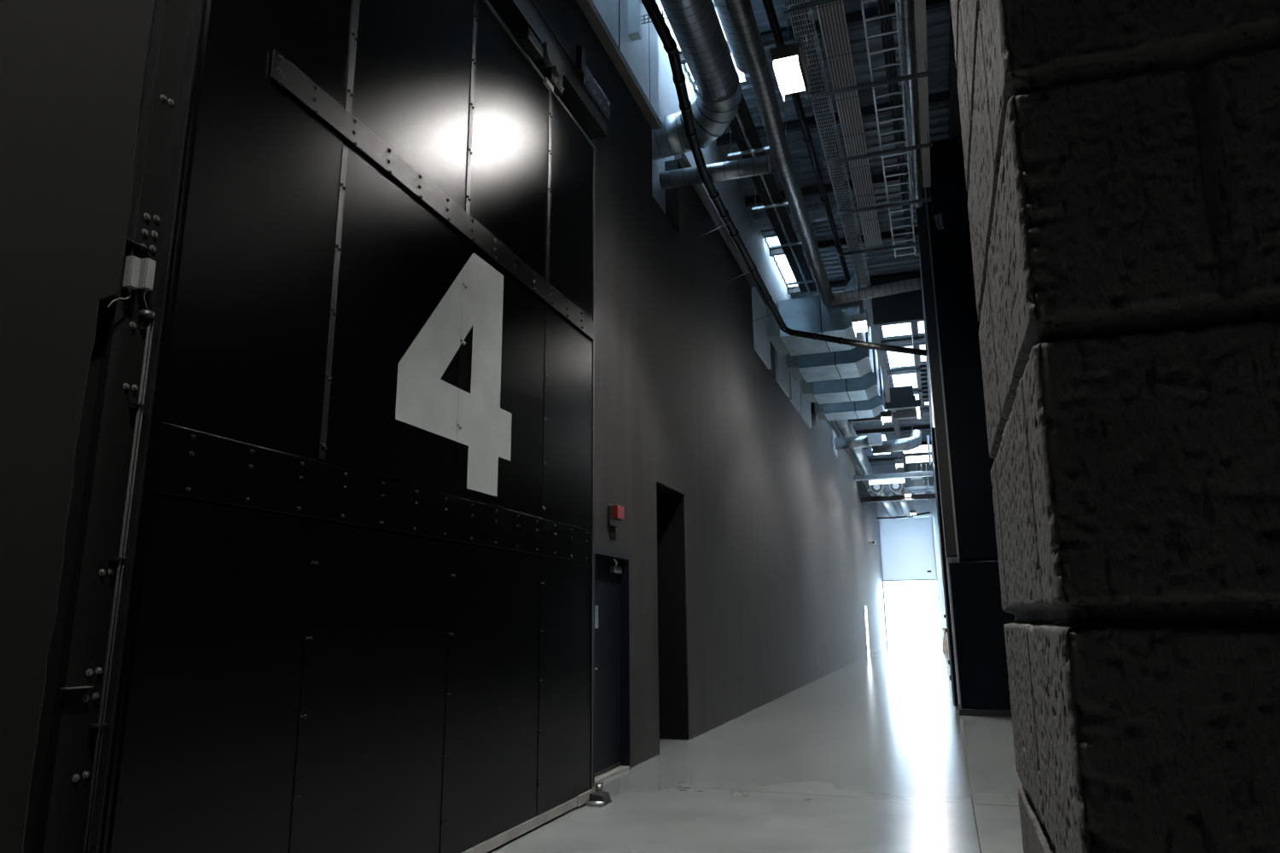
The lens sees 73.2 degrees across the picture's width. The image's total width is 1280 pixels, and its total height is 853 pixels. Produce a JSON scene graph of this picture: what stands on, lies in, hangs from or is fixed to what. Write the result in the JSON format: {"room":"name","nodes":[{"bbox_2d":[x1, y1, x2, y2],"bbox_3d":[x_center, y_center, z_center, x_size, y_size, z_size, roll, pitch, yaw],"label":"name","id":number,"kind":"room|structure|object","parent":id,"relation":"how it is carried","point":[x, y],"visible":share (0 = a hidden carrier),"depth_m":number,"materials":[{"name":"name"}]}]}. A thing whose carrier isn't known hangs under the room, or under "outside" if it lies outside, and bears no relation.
{"room":"industrial corridor","nodes":[
{"label":"industrial corridor","id":0,"kind":"room"},
{"bbox_2d":[23,298,110,852],"bbox_3d":[-2.366,-1.775,3.826,0.600,8.100,0.290,-5,-14,18],"label":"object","id":1,"kind":"structure","parent":0,"point":[84,435],"depth_m":3.13,"materials":[{"name":"black paint"}]},
{"bbox_2d":[0,0,155,852],"bbox_3d":[-3.368,-2.523,0.843,0.700,8.250,6.324,-5,-14,18],"label":"wall pier","id":2,"kind":"object","parent":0,"point":[72,72],"visible":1,"depth_m":3.03,"materials":[{"name":"grey paint"}]},
{"bbox_2d":[533,0,886,767],"bbox_3d":[4.973,3.517,27.335,2.050,8.100,50.060,-5,-14,18],"label":"wall","id":3,"kind":"structure","parent":0,"point":[782,569],"depth_m":12.87,"materials":[{"name":"grey paint"}]},
{"bbox_2d":[488,0,610,139],"bbox_3d":[-1.232,-3.730,6.700,0.310,0.530,4.900,-5,-14,18],"label":"door track","id":4,"kind":"object","parent":3,"relation":"attached to","point":[582,96],"visible":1,"depth_m":8.12,"materials":[{"name":"metal"}]},
{"bbox_2d":[517,27,564,95],"bbox_3d":[-0.823,-3.135,7.349,0.120,0.330,0.770,-5,-14,18],"label":"hanger","id":5,"kind":"object","parent":4,"relation":"hanging from","point":[545,55],"visible":1,"depth_m":7.36,"materials":[{"name":"black paint"}]},
{"bbox_2d":[98,0,596,852],"bbox_3d":[-1.201,-0.305,5.762,0.112,6.037,4.650,-5,-14,18],"label":"sliding door","id":6,"kind":"structure","parent":5,"relation":"hanging from","point":[360,619],"depth_m":4.72,"materials":[{"name":"black metal"}]},
{"bbox_2d":[594,766,629,785],"bbox_3d":[-0.315,3.381,8.361,0.105,0.025,0.970,-5,-14,18],"label":"trim","id":7,"kind":"structure","parent":3,"relation":"attached to","point":[611,773],"depth_m":8.38,"materials":[{"name":"metal"}]},
{"bbox_2d":[593,545,632,785],"bbox_3d":[-0.340,2.327,8.606,0.152,2.190,1.090,-5,-14,18],"label":"door","id":8,"kind":"structure","parent":3,"relation":"in","point":[612,657],"depth_m":8.83,"materials":[{"name":"black paint"}]},
{"bbox_2d":[607,505,623,532],"bbox_3d":[-0.249,0.950,8.867,0.100,0.270,0.240,-5,-14,18],"label":"beacon","id":9,"kind":"object","parent":3,"relation":"attached to","point":[615,513],"visible":1,"depth_m":8.81,"materials":[{"name":"red paint"}]},
{"bbox_2d":[576,0,661,129],"bbox_3d":[-0.846,-5.920,8.606,0.230,2.520,6.880,-5,-14,18],"label":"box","id":10,"kind":"object","parent":3,"relation":"attached to","point":[631,46],"visible":0.91,"depth_m":10.51,"materials":[{"name":"grey"}]},
{"bbox_2d":[641,2,715,24],"bbox_3d":[0.957,-5.311,10.503,2.150,0.425,0.005,-5,-14,18],"label":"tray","id":11,"kind":"object","parent":10,"relation":"attached to","point":[662,11],"visible":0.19,"depth_m":10.75,"materials":[{"name":"grey"}]},
{"bbox_2d":[656,482,688,754],"bbox_3d":[-0.131,2.355,10.838,1.149,3.123,1.238,-5,-14,18],"label":"doorway","id":12,"kind":"object","parent":3,"relation":"attached to","point":[673,723],"depth_m":11.26,"materials":[{"name":"black paint"}]},
{"bbox_2d":[674,152,878,506],"bbox_3d":[7.296,0.287,31.865,0.110,0.170,41.530,-5,-14,18],"label":"coping","id":13,"kind":"object","parent":3,"relation":"on","point":[682,158],"visible":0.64,"depth_m":15.45,"materials":[{"name":"grey"}]},
{"bbox_2d":[833,419,877,494],"bbox_3d":[9.758,1.410,38.078,0.550,0.550,24.800,-5,-14,18],"label":"duct","id":14,"kind":"object","parent":13,"relation":"attached to","point":[846,429],"visible":0.44,"depth_m":35.58,"materials":[{"name":"metal"}]},
{"bbox_2d":[640,0,927,356],"bbox_3d":[2.126,-3.025,11.954,3.288,1.072,12.191,-5,-14,18],"label":"drain pipe","id":15,"kind":"object","parent":3,"relation":"attached to","point":[670,45],"visible":1,"depth_m":12.22,"materials":[{"name":"black plastic"}]},
{"bbox_2d":[751,270,866,369],"bbox_3d":[3.655,-2.268,18.371,2.020,1.860,2.640,-5,-14,18],"label":"duct","id":16,"kind":"object","parent":3,"relation":"attached to","point":[809,314],"visible":0.83,"depth_m":18.27,"materials":[{"name":"grey"}]},
{"bbox_2d":[842,273,863,349],"bbox_3d":[4.618,-2.482,18.682,0.300,1.240,1.450,-5,-14,18],"label":"pendant light","id":17,"kind":"object","parent":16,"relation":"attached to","point":[849,309],"depth_m":18.06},
{"bbox_2d":[773,309,873,397],"bbox_3d":[4.434,-1.770,20.586,2.020,1.860,2.540,-5,-14,18],"label":"duct","id":18,"kind":"object","parent":3,"relation":"attached to","point":[857,362],"visible":0.57,"depth_m":20.62,"materials":[{"name":"grey"}]},
{"bbox_2d":[854,312,872,377],"bbox_3d":[5.405,-1.979,20.920,0.300,1.240,1.300,-5,-14,18],"label":"hood","id":19,"kind":"object","parent":18,"relation":"attached to","point":[863,357],"depth_m":20.43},
{"bbox_2d":[788,342,880,413],"bbox_3d":[5.123,-1.329,22.547,2.020,1.860,3.090,-5,-14,18],"label":"duct","id":20,"kind":"object","parent":3,"relation":"attached to","point":[866,386],"visible":0.59,"depth_m":22.91,"materials":[{"name":"grey"}]},
{"bbox_2d":[863,349,878,400],"bbox_3d":[6.216,-1.460,23.227,0.300,1.240,1.100,-5,-14,18],"label":"hood","id":21,"kind":"object","parent":20,"relation":"attached to","point":[870,380],"depth_m":22.71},
{"bbox_2d":[799,366,884,429],"bbox_3d":[5.764,-0.919,24.370,2.020,1.860,3.540,-5,-14,18],"label":"duct","id":22,"kind":"object","parent":3,"relation":"attached to","point":[870,408],"visible":0.6,"depth_m":25.00,"materials":[{"name":"grey"}]},
{"bbox_2d":[870,368,883,417],"bbox_3d":[6.946,-0.994,25.304,0.300,1.240,1.000,-5,-14,18],"label":"hood","id":23,"kind":"object","parent":22,"relation":"attached to","point":[876,402],"depth_m":24.81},
{"bbox_2d":[831,430,882,457],"bbox_3d":[7.611,0.544,30.142,1.650,0.800,1.000,-5,-14,18],"label":"duct","id":24,"kind":"object","parent":3,"relation":"attached to","point":[871,439],"visible":1,"depth_m":29.98,"materials":[{"name":"metal"}]},
{"bbox_2d":[864,605,870,655],"bbox_3d":[9.674,8.860,37.462,0.440,2.100,1.300,-5,-14,18],"label":"door","id":25,"kind":"structure","parent":3,"relation":"in","point":[865,607],"depth_m":37.67,"materials":[{"name":"white paint"}]},
{"bbox_2d":[878,517,942,646],"bbox_3d":[15.472,8.887,49.407,3.070,7.254,0.120,-5,-14,18],"label":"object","id":26,"kind":"object","parent":3,"relation":"attached to","point":[907,546],"visible":0.97,"depth_m":49.77,"materials":[{"name":"white"}]},
{"bbox_2d":[878,517,936,580],"bbox_3d":[15.459,7.076,49.829,3.070,3.534,0.040,-5,-14,18],"label":"panel","id":27,"kind":"object","parent":26,"relation":"hanging from","point":[907,546],"depth_m":49.81,"materials":[{"name":"white fabric"}]},
{"bbox_2d":[459,646,1023,852],"bbox_3d":[8.164,6.553,22.096,11.500,0.200,56.800,-5,-14,18],"label":"floor","id":28,"kind":"structure","parent":0,"point":[873,754],"depth_m":7.92,"materials":[{"name":"concrete"}]},
{"bbox_2d":[34,0,202,852],"bbox_3d":[-2.025,-1.746,3.740,0.085,8.000,0.208,-5,-14,18],"label":"post","id":29,"kind":"object","parent":28,"relation":"on","point":[172,43],"visible":0.99,"depth_m":3.31,"materials":[{"name":"metal"}]},
{"bbox_2d":[81,309,154,852],"bbox_3d":[-1.978,0.849,3.182,0.056,2.690,0.058,-5,-14,18],"label":"conduit","id":30,"kind":"object","parent":29,"relation":"attached to","point":[148,316],"visible":1,"depth_m":3.25,"materials":[{"name":"grey"}]},
{"bbox_2d":[122,256,141,291],"bbox_3d":[-2.009,-0.601,3.408,0.041,0.144,0.038,-5,-14,18],"label":"junction box","id":31,"kind":"object","parent":29,"relation":"attached to","point":[132,267],"visible":1,"depth_m":3.40,"materials":[{"name":"grey plastic"}]},
{"bbox_2d":[137,257,156,294],"bbox_3d":[-1.988,-0.605,3.474,0.041,0.144,0.038,-5,-14,18],"label":"junction box","id":32,"kind":"object","parent":29,"relation":"attached to","point":[145,282],"visible":1,"depth_m":3.46,"materials":[{"name":"grey plastic"}]},
{"bbox_2d":[576,783,611,807],"bbox_3d":[-0.364,3.025,7.052,0.168,0.140,0.374,-5,-14,18],"label":"floor guide","id":33,"kind":"object","parent":28,"relation":"on","point":[598,798],"visible":1,"depth_m":7.05,"materials":[{"name":"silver metal"}]},
{"bbox_2d":[942,628,948,651],"bbox_3d":[14.346,10.055,40.633,0.266,1.100,0.520,-5,-14,18],"label":"stack","id":34,"kind":"object","parent":28,"relation":"on","point":[945,648],"visible":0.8,"depth_m":40.38,"materials":[{"name":"beige cardboard"}]},
{"bbox_2d":[948,561,1015,716],"bbox_3d":[5.788,3.391,13.890,1.430,2.360,0.900,-5,-14,18],"label":"door","id":35,"kind":"structure","parent":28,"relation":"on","point":[979,618],"depth_m":13.65,"materials":[{"name":"black paint"}]},
{"bbox_2d":[915,135,998,562],"bbox_3d":[5.779,-1.438,14.978,1.460,7.540,0.800,-5,-14,18],"label":"door frame","id":36,"kind":"structure","parent":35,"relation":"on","point":[964,462],"depth_m":14.68,"materials":[{"name":"black paint"}]},
{"bbox_2d":[949,0,1279,852],"bbox_3d":[1.905,-0.151,0.535,3.159,3.400,0.678,-5,-14,18],"label":"wall pier","id":37,"kind":"object","parent":28,"relation":"on","point":[1122,157],"visible":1,"depth_m":0.68,"materials":[{"name":"brick"}]},
{"bbox_2d":[651,9,870,488],"bbox_3d":[6.778,-0.366,31.522,0.250,3.700,42.770,-5,-14,18],"label":"wall","id":38,"kind":"structure","parent":0,"point":[730,194],"depth_m":16.86,"materials":[{"name":"paint"}]},
{"bbox_2d":[651,111,691,160],"bbox_3d":[0.435,-4.063,12.029,0.691,0.587,0.548,-5,-14,18],"label":"duct","id":39,"kind":"object","parent":38,"relation":"attached to","point":[671,140],"visible":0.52,"depth_m":11.82,"materials":[{"name":"metal"}]},
{"bbox_2d":[680,71,742,148],"bbox_3d":[0.973,-4.271,11.590,0.704,0.725,1.204,4,-14,-19],"label":"duct elbow","id":40,"kind":"object","parent":39,"relation":"attached to","point":[711,119],"visible":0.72,"depth_m":11.49,"materials":[{"name":"metal"}]},
{"bbox_2d":[659,0,738,102],"bbox_3d":[0.140,-5.057,8.537,0.548,0.598,5.756,-5,-13,17],"label":"spiral duct","id":41,"kind":"object","parent":40,"relation":"attached to","point":[695,26],"visible":1,"depth_m":10.13,"materials":[{"name":"grey"}]},
{"bbox_2d":[658,155,770,189],"bbox_3d":[1.053,-3.607,12.251,1.586,0.294,0.258,-5,-14,18],"label":"duct","id":42,"kind":"object","parent":38,"relation":"attached to","point":[760,165],"visible":0.95,"depth_m":12.13,"materials":[{"name":"metal"}]},
{"bbox_2d":[752,209,827,231],"bbox_3d":[3.373,-4.598,19.162,1.740,0.220,0.150,-5,-14,18],"label":"cross beam","id":43,"kind":"structure","parent":38,"relation":"attached to","point":[765,224],"depth_m":19.12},
{"bbox_2d":[657,0,949,466],"bbox_3d":[8.187,-3.758,24.459,11.300,0.045,57.100,-5,-14,18],"label":"ceiling","id":44,"kind":"structure","parent":0,"point":[883,262],"depth_m":16.70,"materials":[{"name":"metal"}]},
{"bbox_2d":[657,0,744,81],"bbox_3d":[0.449,-6.554,12.151,0.850,0.030,6.000,-5,-14,18],"label":"window","id":45,"kind":"structure","parent":44,"relation":"attached to","point":[741,74],"depth_m":13.88,"materials":[{"name":"white"}]},
{"bbox_2d":[712,0,748,73],"bbox_3d":[0.510,-5.596,8.771,0.408,0.408,6.200,-5,-13,18],"label":"spiral duct","id":46,"kind":"object","parent":44,"relation":"hanging from","point":[721,7],"visible":0.41,"depth_m":10.88,"materials":[{"name":"grey"}]},
{"bbox_2d":[727,46,816,292],"bbox_3d":[2.476,-4.707,15.791,0.700,1.950,7.800,-5,-14,18],"label":"cable trunking","id":47,"kind":"object","parent":44,"relation":"hanging from","point":[746,152],"visible":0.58,"depth_m":15.11,"materials":[{"name":"grey metal"}]},
{"bbox_2d":[767,236,797,286],"bbox_3d":[3.780,-4.253,22.381,0.350,0.030,3.600,-5,-14,18],"label":"window","id":48,"kind":"structure","parent":44,"relation":"attached to","point":[782,259],"depth_m":22.47,"materials":[{"name":"white"}]},
{"bbox_2d":[768,0,809,103],"bbox_3d":[1.546,-5.292,9.314,0.320,3.570,0.640,-5,-14,18],"label":"lamp","id":49,"kind":"object","parent":44,"relation":"hanging from","point":[789,67],"visible":1,"depth_m":8.88,"materials":[{"name":"silver metal"}]},
{"bbox_2d":[774,55,803,90],"bbox_3d":[1.560,-3.699,8.951,0.240,0.038,0.600,-5,-14,18],"label":"diffuser","id":50,"kind":"object","parent":49,"relation":"attached to","point":[788,69],"depth_m":8.96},
{"bbox_2d":[782,0,840,13],"bbox_3d":[2.469,-5.947,10.188,1.650,1.980,0.042,-5,-14,18],"label":"support strut","id":51,"kind":"object","parent":44,"relation":"hanging from","point":[815,2],"visible":0.98,"depth_m":10.14,"materials":[{"name":"grey"}]},
{"bbox_2d":[678,0,949,63],"bbox_3d":[4.980,-6.339,12.514,9.240,0.175,0.100,-5,-14,18],"label":"roof beam","id":52,"kind":"structure","parent":44,"relation":"attached to","point":[855,18],"depth_m":13.08,"materials":[{"name":"grey metal"}]},
{"bbox_2d":[744,169,911,206],"bbox_3d":[6.667,-5.260,17.313,9.240,0.175,0.100,-5,-14,18],"label":"beam","id":53,"kind":"structure","parent":44,"relation":"attached to","point":[879,179],"depth_m":18.23,"materials":[{"name":"grey metal"}]},
{"bbox_2d":[715,90,948,145],"bbox_3d":[5.824,-5.799,14.914,9.240,0.175,0.100,-5,-14,18],"label":"beam","id":54,"kind":"structure","parent":44,"relation":"attached to","point":[939,98],"depth_m":15.64,"materials":[{"name":"grey metal"}]},
{"bbox_2d":[768,226,918,256],"bbox_3d":[7.575,-4.679,19.897,9.240,0.175,0.100,-5,-14,18],"label":"beam","id":55,"kind":"structure","parent":44,"relation":"attached to","point":[885,235],"depth_m":20.78,"materials":[{"name":"grey metal"}]},
{"bbox_2d":[786,269,920,294],"bbox_3d":[8.451,-4.119,22.389,9.240,0.175,0.100,-5,-14,18],"label":"beam","id":56,"kind":"structure","parent":44,"relation":"attached to","point":[837,284],"depth_m":23.36,"materials":[{"name":"grey metal"}]},
{"bbox_2d":[849,174,870,337],"bbox_3d":[4.239,-3.570,16.974,0.320,3.570,0.640,-5,-14,18],"label":"lamp","id":57,"kind":"object","parent":44,"relation":"hanging from","point":[860,322],"visible":0.95,"depth_m":16.54,"materials":[{"name":"silver metal"}]},
{"bbox_2d":[853,321,866,330],"bbox_3d":[4.253,-1.977,16.611,0.240,0.038,0.600,-5,-14,18],"label":"diffuser","id":58,"kind":"object","parent":57,"relation":"attached to","point":[858,325],"depth_m":16.64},
{"bbox_2d":[804,13,930,99],"bbox_3d":[3.069,-5.563,11.895,1.650,1.980,0.042,-5,-14,18],"label":"support strut","id":59,"kind":"object","parent":44,"relation":"hanging from","point":[926,73],"visible":0.96,"depth_m":11.67,"materials":[{"name":"grey"}]},
{"bbox_2d":[785,0,869,284],"bbox_3d":[2.876,-4.417,13.096,0.266,0.091,12.206,-5,-14,18],"label":"tray","id":60,"kind":"object","parent":59,"relation":"attached to","point":[807,19],"visible":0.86,"depth_m":12.77,"materials":[{"name":"silver metal"}]},
{"bbox_2d":[814,0,882,246],"bbox_3d":[2.749,-4.772,11.700,0.340,0.084,11.400,-5,-14,18],"label":"cable tray","id":61,"kind":"object","parent":59,"relation":"attached to","point":[831,16],"visible":1,"depth_m":12.42,"materials":[{"name":"grey"}]},
{"bbox_2d":[913,0,930,187],"bbox_3d":[3.419,-5.146,10.520,0.130,0.050,9.500,-5,-14,18],"label":"cable tray","id":62,"kind":"object","parent":59,"relation":"attached to","point":[920,5],"visible":1,"depth_m":12.08,"materials":[{"name":"grey"}]},
{"bbox_2d":[820,55,932,165],"bbox_3d":[3.673,-5.177,13.612,1.650,1.980,0.042,-5,-14,18],"label":"support strut","id":63,"kind":"object","parent":44,"relation":"hanging from","point":[928,144],"visible":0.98,"depth_m":13.39,"materials":[{"name":"grey"}]},
{"bbox_2d":[836,191,919,256],"bbox_3d":[4.768,-4.415,17.000,1.830,1.980,0.042,-5,-14,18],"label":"support strut","id":64,"kind":"object","parent":44,"relation":"hanging from","point":[913,243],"visible":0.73,"depth_m":16.84,"materials":[{"name":"grey"}]},
{"bbox_2d":[762,0,850,285],"bbox_3d":[2.403,-4.455,12.726,0.180,0.132,13.201,-5,-14,18],"label":"pipe","id":65,"kind":"object","parent":64,"relation":"on","point":[768,4],"visible":0.71,"depth_m":13.23,"materials":[{"name":"black"}]},
{"bbox_2d":[860,0,915,257],"bbox_3d":[3.545,-4.596,12.247,0.409,0.082,11.001,-5,-14,18],"label":"cable tray","id":66,"kind":"object","parent":64,"relation":"on","point":[902,174],"visible":0.98,"depth_m":12.37,"materials":[{"name":"silver metal"}]},
{"bbox_2d":[897,0,922,208],"bbox_3d":[3.347,-5.026,10.798,0.178,0.178,10.018,-5,-14,18],"label":"spiral duct","id":67,"kind":"object","parent":66,"relation":"attached to","point":[905,7],"visible":0.92,"depth_m":12.05,"materials":[{"name":"grey"}]},
{"bbox_2d":[833,124,931,215],"bbox_3d":[4.269,-4.796,15.310,1.650,1.980,0.042,-5,-14,18],"label":"support strut","id":68,"kind":"object","parent":44,"relation":"hanging from","point":[926,200],"visible":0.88,"depth_m":15.09,"materials":[{"name":"grey"}]},
{"bbox_2d":[848,322,922,423],"bbox_3d":[7.707,-1.624,27.562,2.300,2.820,2.000,-5,-14,18],"label":"gantry","id":69,"kind":"object","parent":44,"relation":"hanging from","point":[901,398],"visible":0.65,"depth_m":26.57,"materials":[{"name":"grey metal"}]},
{"bbox_2d":[879,328,892,425],"bbox_3d":[6.931,-1.849,24.634,0.320,3.570,0.640,-5,-14,18],"label":"lamp","id":70,"kind":"object","parent":44,"relation":"hanging from","point":[887,416],"visible":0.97,"depth_m":24.20,"materials":[{"name":"silver metal"}]},
{"bbox_2d":[868,422,904,484],"bbox_3d":[10.871,0.970,38.327,1.500,3.150,0.200,-5,-14,18],"label":"light","id":71,"kind":"object","parent":44,"relation":"hanging from","point":[898,480],"visible":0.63,"depth_m":37.95,"materials":[{"name":"grey"}]},
{"bbox_2d":[855,424,930,434],"bbox_3d":[14.777,-0.074,40.386,9.240,0.175,0.100,-5,-14,18],"label":"roof purlin","id":72,"kind":"structure","parent":44,"relation":"attached to","point":[925,427],"depth_m":41.31,"materials":[{"name":"grey metal"}]},
{"bbox_2d":[882,322,911,336],"bbox_3d":[8.003,-3.247,26.956,0.860,0.030,2.400,-5,-14,18],"label":"window","id":73,"kind":"structure","parent":44,"relation":"attached to","point":[903,328],"depth_m":27.55,"materials":[{"name":"white"}]},
{"bbox_2d":[872,376,922,453],"bbox_3d":[9.843,-0.315,33.157,1.829,2.923,1.914,-5,-14,18],"label":"spiral duct","id":74,"kind":"object","parent":44,"relation":"hanging from","point":[914,441],"visible":0.93,"depth_m":32.13,"materials":[{"name":"metal"}]},
{"bbox_2d":[892,377,904,469],"bbox_3d":[9.461,-0.231,31.833,0.320,3.570,0.640,-5,-14,18],"label":"lamp","id":75,"kind":"object","parent":44,"relation":"hanging from","point":[898,462],"visible":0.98,"depth_m":31.31,"materials":[{"name":"silver metal"}]},
{"bbox_2d":[867,454,932,462],"bbox_3d":[17.372,1.585,47.769,9.240,0.175,0.100,-5,-14,18],"label":"roof purlin","id":76,"kind":"structure","parent":44,"relation":"attached to","point":[888,458],"depth_m":48.92,"materials":[{"name":"grey metal"}]},
{"bbox_2d":[887,346,913,366],"bbox_3d":[9.187,-2.490,30.324,0.860,0.030,2.500,-5,-14,18],"label":"window","id":77,"kind":"structure","parent":44,"relation":"attached to","point":[896,359],"depth_m":30.62,"materials":[{"name":"white"}]},
{"bbox_2d":[892,373,917,387],"bbox_3d":[10.225,-1.826,33.278,0.860,0.030,2.500,-5,-14,18],"label":"window","id":78,"kind":"structure","parent":44,"relation":"attached to","point":[906,380],"depth_m":33.34,"materials":[{"name":"white"}]},
{"bbox_2d":[901,422,911,497],"bbox_3d":[12.121,1.470,39.401,0.320,3.570,0.640,-5,-14,18],"label":"lamp","id":79,"kind":"object","parent":44,"relation":"hanging from","point":[907,493],"visible":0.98,"depth_m":38.85,"materials":[{"name":"silver metal"}]},
{"bbox_2d":[896,407,929,412],"bbox_3d":[13.609,-0.821,37.063,9.240,0.175,0.100,-5,-14,18],"label":"roof purlin","id":80,"kind":"structure","parent":44,"relation":"attached to","point":[923,410],"depth_m":37.51,"materials":[{"name":"grey metal"}]},
{"bbox_2d":[911,322,924,407],"bbox_3d":[10.136,-2.165,31.380,0.160,0.050,12.800,-5,-14,18],"label":"bar","id":81,"kind":"object","parent":44,"relation":"attached to","point":[914,325],"visible":0.5,"depth_m":30.39,"materials":[{"name":"grey metal"}]},
{"bbox_2d":[918,321,924,332],"bbox_3d":[9.025,-3.333,26.616,0.860,0.030,2.400,-5,-14,18],"label":"window","id":82,"kind":"structure","parent":44,"relation":"attached to","point":[921,324],"depth_m":27.33,"materials":[{"name":"white"}]},
{"bbox_2d":[919,344,925,361],"bbox_3d":[10.209,-2.576,29.985,0.860,0.030,2.500,-5,-14,18],"label":"window","id":83,"kind":"structure","parent":44,"relation":"attached to","point":[922,346],"depth_m":30.34,"materials":[{"name":"white"}]},
{"bbox_2d":[784,0,908,472],"bbox_3d":[7.684,-2.594,27.896,0.220,0.320,49.400,-5,-14,18],"label":"roof beam","id":84,"kind":"structure","parent":0,"point":[867,303],"depth_m":19.38,"materials":[{"name":"grey metal"}]},
{"bbox_2d":[881,337,925,345],"bbox_3d":[10.333,-2.916,27.742,9.240,0.175,0.100,-5,-14,18],"label":"roof purlin","id":85,"kind":"structure","parent":84,"relation":"on","point":[921,340],"depth_m":28.28,"materials":[{"name":"grey metal"}]},
{"bbox_2d":[887,367,920,375],"bbox_3d":[11.501,-2.169,31.064,9.240,0.175,0.100,-5,-14,18],"label":"roof purlin","id":86,"kind":"structure","parent":84,"relation":"on","point":[904,371],"depth_m":31.66,"materials":[{"name":"grey metal"}]},
{"bbox_2d":[887,635,942,646],"bbox_3d":[23.174,16.355,65.543,60.000,0.230,37.200,-5,-14,18],"label":"floor","id":87,"kind":"structure","parent":0,"point":[916,641],"depth_m":62.52,"materials":[{"name":"grey concrete"}]},
{"bbox_2d":[871,462,998,636],"bbox_3d":[17.552,7.148,49.381,11.000,10.600,0.300,-5,-14,18],"label":"wall","id":88,"kind":"structure","parent":0,"point":[920,506],"depth_m":50.30,"materials":[{"name":"paint"}]},
{"bbox_2d":[931,194,943,230],"bbox_3d":[4.662,-3.324,13.492,0.142,0.605,0.251,-5,-14,18],"label":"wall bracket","id":89,"kind":"object","parent":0,"point":[936,199],"visible":1,"depth_m":13.44,"materials":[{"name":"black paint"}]},
{"bbox_2d":[919,250,962,704],"bbox_3d":[11.339,4.499,32.114,0.270,8.200,36.700,-5,-14,18],"label":"wall","id":90,"kind":"structure","parent":0,"point":[949,560],"depth_m":15.91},
{"bbox_2d":[828,277,921,306],"bbox_3d":[4.783,-2.759,17.673,1.865,0.297,0.248,-6,-14,24],"label":"duct","id":91,"kind":"object","parent":90,"relation":"attached to","point":[913,284],"visible":0.94,"depth_m":17.55,"materials":[{"name":"grey"}]},
{"bbox_2d":[725,0,833,305],"bbox_3d":[2.017,-3.937,12.284,0.312,0.258,12.353,-5,-13,17],"label":"pipe","id":92,"kind":"object","parent":91,"relation":"attached to","point":[741,14],"visible":1,"depth_m":11.56,"materials":[{"name":"grey"}]},
{"bbox_2d":[853,471,933,481],"bbox_3d":[10.570,2.065,36.031,3.200,0.200,0.220,-5,-14,18],"label":"cross beam","id":93,"kind":"structure","parent":90,"relation":"attached to","point":[926,474],"depth_m":35.94,"materials":[{"name":"metal"}]},
{"bbox_2d":[861,493,936,502],"bbox_3d":[11.923,3.310,39.816,3.280,0.230,0.200,-5,-14,18],"label":"beam","id":94,"kind":"structure","parent":90,"relation":"attached to","point":[920,497],"depth_m":39.73,"materials":[{"name":"metal"}]},
{"bbox_2d":[869,483,899,519],"bbox_3d":[12.639,3.904,44.230,0.607,0.620,11.545,-5,-14,19],"label":"duct","id":95,"kind":"object","parent":94,"relation":"on","point":[878,490],"visible":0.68,"depth_m":42.35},
{"bbox_2d":[876,512,930,518],"bbox_3d":[14.775,5.000,48.402,2.908,0.300,0.100,-5,-14,18],"label":"cable","id":96,"kind":"object","parent":95,"relation":"hanging from","point":[926,513],"visible":1,"depth_m":48.38,"materials":[{"name":"black plastic"}]},
{"bbox_2d":[889,482,913,518],"bbox_3d":[13.424,3.838,43.969,0.607,0.620,11.545,-5,-14,19],"label":"duct","id":97,"kind":"object","parent":94,"relation":"on","point":[897,489],"visible":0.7,"depth_m":41.82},
{"bbox_2d":[867,485,933,491],"bbox_3d":[12.706,3.009,42.057,3.100,0.100,0.120,-5,-14,18],"label":"strut","id":98,"kind":"object","parent":90,"relation":"attached to","point":[926,486],"visible":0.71,"depth_m":41.84,"materials":[{"name":"metal"}]},
{"bbox_2d":[913,453,925,488],"bbox_3d":[13.448,1.800,41.732,0.500,2.300,0.500,-5,-14,18],"label":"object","id":99,"kind":"structure","parent":98,"relation":"attached to","point":[917,484],"depth_m":41.31,"materials":[{"name":"white paint"}]},
{"bbox_2d":[869,488,934,494],"bbox_3d":[13.192,3.271,43.452,3.100,0.100,0.120,-5,-14,18],"label":"strut","id":100,"kind":"object","parent":90,"relation":"attached to","point":[920,490],"visible":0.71,"depth_m":43.15,"materials":[{"name":"metal"}]},
{"bbox_2d":[903,435,931,465],"bbox_3d":[11.446,1.016,35.514,1.050,0.700,2.800,-5,-14,18],"label":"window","id":101,"kind":"structure","parent":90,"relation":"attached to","point":[919,458],"depth_m":34.86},
{"bbox_2d":[919,360,929,402],"bbox_3d":[9.194,-1.439,26.900,0.800,1.300,0.180,-5,-14,18],"label":"louvres","id":102,"kind":"object","parent":90,"relation":"attached to","point":[922,364],"visible":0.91,"depth_m":26.96,"materials":[{"name":"grey metal"}]},
{"bbox_2d":[931,427,958,706],"bbox_3d":[6.539,3.181,18.603,0.100,4.750,8.100,-5,-14,18],"label":"gate","id":103,"kind":"object","parent":90,"relation":"attached to","point":[951,662],"visible":0.99,"depth_m":14.81,"materials":[{"name":"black metal"}]},
{"bbox_2d":[948,1,961,138],"bbox_3d":[9.793,-2.772,27.195,0.220,0.320,49.400,-5,-14,18],"label":"roof beam","id":104,"kind":"structure","parent":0,"point":[955,127],"depth_m":14.42,"materials":[{"name":"grey metal"}]},
{"bbox_2d":[870,273,923,326],"bbox_3d":[7.213,-3.349,22.380,2.300,1.250,0.200,-5,-14,18],"label":"beam","id":105,"kind":"structure","parent":104,"relation":"attached to","point":[906,307],"depth_m":22.42,"materials":[{"name":"grey metal"}]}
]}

